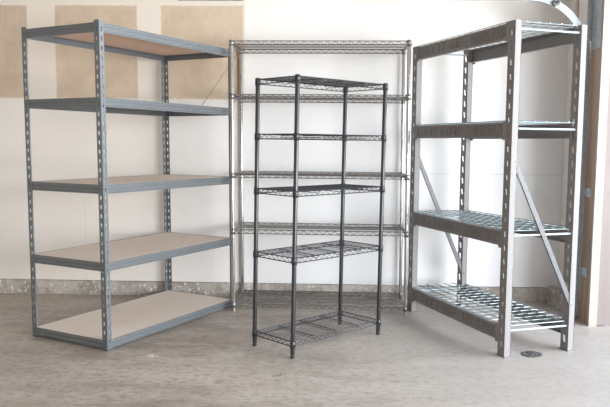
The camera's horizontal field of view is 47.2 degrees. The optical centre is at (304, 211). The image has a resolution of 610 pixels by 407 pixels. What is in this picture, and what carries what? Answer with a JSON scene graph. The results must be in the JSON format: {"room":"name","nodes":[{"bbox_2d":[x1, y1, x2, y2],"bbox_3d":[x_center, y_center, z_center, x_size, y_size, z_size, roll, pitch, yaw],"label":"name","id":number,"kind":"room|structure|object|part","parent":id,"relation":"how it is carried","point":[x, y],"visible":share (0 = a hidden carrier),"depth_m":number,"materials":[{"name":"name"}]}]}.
{"room":"garage","nodes":[
{"label":"garage","id":0,"kind":"room"},
{"bbox_2d":[0,0,569,287],"bbox_3d":[-0.740,-0.777,5.271,5.900,2.637,0.114,1,6,2],"label":"wall","id":1,"kind":"structure","parent":0,"point":[63,143],"depth_m":5.22,"materials":[{"name":"paint"}]},
{"bbox_2d":[0,279,546,301],"bbox_3d":[-0.753,0.593,5.404,5.900,0.109,0.117,1,6,2],"label":"baseboard","id":2,"kind":"structure","parent":1,"relation":"attached to","point":[43,286],"depth_m":5.34,"materials":[{"name":"concrete"}]},
{"bbox_2d":[0,293,609,406],"bbox_3d":[-0.807,1.077,1.613,5.605,0.120,8.000,1,6,0],"label":"floor","id":3,"kind":"structure","parent":0,"point":[426,357],"depth_m":3.74,"materials":[{"name":"concrete"}]},
{"bbox_2d":[21,19,231,350],"bbox_3d":[-1.074,-0.190,4.536,0.615,1.829,1.271,4,6,29],"label":"shelving unit","id":4,"kind":"object","parent":3,"relation":"on","point":[106,328],"visible":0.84,"depth_m":4.27,"materials":[{"name":"metal"}]},
{"bbox_3d":[-1.618,-0.158,4.138,0.044,1.825,0.048,4,6,29],"label":"post","id":5,"kind":"part","parent":4,"relation":"part of","materials":[{"name":"metal"}]},
{"bbox_3d":[-1.117,-0.127,3.865,0.044,1.825,0.048,4,6,29],"label":"post","id":6,"kind":"part","parent":4,"relation":"part of","materials":[{"name":"metal"}]},
{"bbox_3d":[-1.033,-0.258,5.217,0.065,1.825,0.030,-1,6,-16],"label":"post","id":7,"kind":"part","parent":4,"relation":"part of","materials":[{"name":"metal"}]},
{"bbox_3d":[-0.529,-0.225,4.933,0.044,1.825,0.048,4,6,29],"label":"post","id":8,"kind":"part","parent":4,"relation":"part of","materials":[{"name":"metal"}]},
{"bbox_2d":[252,74,387,358],"bbox_3d":[0.095,0.007,4.125,0.768,1.538,0.366,-5,8,-44],"label":"wire shelving unit","id":9,"kind":"object","parent":3,"relation":"on","point":[297,79],"visible":1,"depth_m":4.05,"materials":[{"name":"black metal"}]},
{"bbox_3d":[-0.278,0.002,3.990,0.040,1.508,0.025,0,6,-4],"label":"post","id":10,"kind":"part","parent":9,"relation":"part of","materials":[{"name":"black metal"}]},
{"bbox_3d":[-0.052,0.027,3.758,0.040,1.508,0.025,0,6,-4],"label":"post","id":11,"kind":"part","parent":9,"relation":"part of","materials":[{"name":"black metal"}]},
{"bbox_3d":[0.082,0.695,4.192,0.730,0.032,0.331,-5,8,-44],"label":"wire shelf","id":12,"kind":"part","parent":9,"relation":"part of","materials":[{"name":"black metal"}]},
{"bbox_3d":[0.091,0.234,4.147,0.730,0.032,0.331,-5,8,-44],"label":"wire shelf","id":13,"kind":"part","parent":9,"relation":"part of","materials":[{"name":"black metal"}]},
{"bbox_3d":[0.098,-0.127,4.112,0.730,0.032,0.331,-5,8,-44],"label":"wire shelf","id":14,"kind":"part","parent":9,"relation":"part of","materials":[{"name":"black metal"}]},
{"bbox_3d":[0.104,-0.433,4.083,0.730,0.032,0.331,-5,8,-44],"label":"wire shelf","id":15,"kind":"part","parent":9,"relation":"part of","materials":[{"name":"black metal"}]},
{"bbox_3d":[0.110,-0.737,4.053,0.730,0.032,0.331,-5,8,-44],"label":"wire shelf","id":16,"kind":"part","parent":9,"relation":"part of","materials":[{"name":"black metal"}]},
{"bbox_3d":[0.244,-0.041,4.490,0.040,1.508,0.025,0,6,-4],"label":"post","id":17,"kind":"part","parent":9,"relation":"part of","materials":[{"name":"black metal"}]},
{"bbox_3d":[0.469,-0.017,4.258,0.040,1.508,0.025,0,6,-4],"label":"post","id":18,"kind":"part","parent":9,"relation":"part of","materials":[{"name":"black metal"}]},
{"bbox_2d":[229,39,411,315],"bbox_3d":[0.111,-0.242,4.984,1.242,1.869,0.467,1,6,3],"label":"wire shelving unit","id":19,"kind":"object","parent":3,"relation":"on","point":[232,96],"visible":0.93,"depth_m":4.97,"materials":[{"name":"silver metal"}]},
{"bbox_3d":[-0.497,-0.244,4.801,0.041,1.838,0.027,1,6,3],"label":"post","id":20,"kind":"part","parent":19,"relation":"part of","materials":[{"name":"silver metal"}]},
{"bbox_3d":[-0.473,-0.286,5.230,0.041,1.838,0.027,1,6,3],"label":"post","id":21,"kind":"part","parent":19,"relation":"part of","materials":[{"name":"silver metal"}]},
{"bbox_3d":[0.111,-0.260,4.982,1.200,0.033,0.439,1,6,3],"label":"wire shelf","id":22,"kind":"part","parent":19,"relation":"part of","materials":[{"name":"silver metal"}]},
{"bbox_3d":[0.110,0.641,5.069,1.200,0.033,0.439,1,6,3],"label":"wire shelf","id":23,"kind":"part","parent":19,"relation":"part of","materials":[{"name":"silver metal"}]},
{"bbox_3d":[0.111,0.126,5.019,1.200,0.033,0.439,1,6,3],"label":"wire shelf","id":24,"kind":"part","parent":19,"relation":"part of","materials":[{"name":"silver metal"}]},
{"bbox_3d":[0.111,-0.796,4.931,1.200,0.033,0.439,1,6,3],"label":"wire shelf","id":25,"kind":"part","parent":19,"relation":"part of","materials":[{"name":"silver metal"}]},
{"bbox_3d":[0.111,-1.151,4.897,1.200,0.033,0.439,1,6,3],"label":"wire shelf","id":26,"kind":"part","parent":19,"relation":"part of","materials":[{"name":"silver metal"}]},
{"bbox_3d":[0.719,-0.269,5.164,0.041,1.838,0.027,1,6,3],"label":"post","id":27,"kind":"part","parent":19,"relation":"part of","materials":[{"name":"silver metal"}]},
{"bbox_3d":[0.694,-0.227,4.735,0.041,1.838,0.027,1,6,3],"label":"post","id":28,"kind":"part","parent":19,"relation":"part of","materials":[{"name":"silver metal"}]},
{"bbox_2d":[407,19,587,358],"bbox_3d":[1.148,-0.163,4.413,0.478,1.842,1.188,-1,6,-19],"label":"shelving rack","id":29,"kind":"object","parent":3,"relation":"on","point":[473,225],"visible":1,"depth_m":4.09,"materials":[{"name":"grey metal"}]},
{"bbox_3d":[0.766,-0.212,4.868,0.044,1.837,0.062,-1,6,-19],"label":"post","id":30,"kind":"part","parent":29,"relation":"part of","materials":[{"name":"grey metal"}]},
{"bbox_3d":[1.144,-0.220,4.995,0.044,1.837,0.062,-1,6,-19],"label":"post","id":31,"kind":"part","parent":29,"relation":"part of","materials":[{"name":"grey metal"}]},
{"bbox_3d":[1.120,-0.107,3.825,0.044,1.837,0.062,-1,6,-19],"label":"post","id":32,"kind":"part","parent":29,"relation":"part of","materials":[{"name":"grey metal"}]},
{"bbox_3d":[1.524,-0.116,3.961,0.044,1.837,0.062,-1,6,-19],"label":"post","id":33,"kind":"part","parent":29,"relation":"part of","materials":[{"name":"grey metal"}]},
{"bbox_2d":[521,351,542,357],"bbox_3d":[1.283,0.806,3.941,0.116,0.014,0.116,1,6,0],"label":"drain cover","id":34,"kind":"object","parent":3,"relation":"on","point":[532,354],"visible":1,"depth_m":3.93,"materials":[{"name":"metal"}]},
{"bbox_2d":[558,0,590,295],"bbox_3d":[1.968,-0.321,1.424,0.120,2.750,7.700,1,6,0],"label":"wall","id":35,"kind":"structure","parent":0,"point":[582,3],"depth_m":5.07,"materials":[{"name":"white paint"}]},
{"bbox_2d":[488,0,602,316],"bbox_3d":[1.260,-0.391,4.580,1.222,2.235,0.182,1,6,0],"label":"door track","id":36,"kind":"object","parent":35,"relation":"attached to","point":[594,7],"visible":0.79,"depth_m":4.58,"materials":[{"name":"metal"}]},
{"bbox_2d":[546,286,578,316],"bbox_3d":[1.864,0.639,5.094,0.090,0.125,0.580,1,6,0],"label":"baseboard","id":37,"kind":"structure","parent":35,"relation":"attached to","point":[554,293],"depth_m":5.09,"materials":[{"name":"concrete"}]},
{"bbox_2d":[563,0,579,283],"bbox_3d":[1.911,-0.730,4.971,0.022,2.625,0.040,1,6,0],"label":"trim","id":38,"kind":"structure","parent":35,"relation":"attached to","point":[577,1],"depth_m":4.93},
{"bbox_2d":[578,47,600,324],"bbox_3d":[1.901,-0.550,4.546,0.059,2.600,0.151,1,6,0],"label":"trim","id":39,"kind":"structure","parent":35,"relation":"attached to","point":[595,53],"depth_m":4.58,"materials":[{"name":"brown wood"}]},
{"bbox_2d":[587,0,609,325],"bbox_3d":[1.896,-0.542,4.459,0.053,2.600,0.024,1,6,0],"label":"trim","id":40,"kind":"structure","parent":35,"relation":"attached to","point":[605,33],"depth_m":4.47,"materials":[{"name":"beige paint"}]},
{"bbox_2d":[597,71,609,325],"bbox_3d":[2.009,-0.537,4.521,0.173,2.620,0.132,1,6,0],"label":"trim","id":41,"kind":"structure","parent":35,"relation":"attached to","point":[603,310],"depth_m":4.53,"materials":[{"name":"paint"}]}
]}

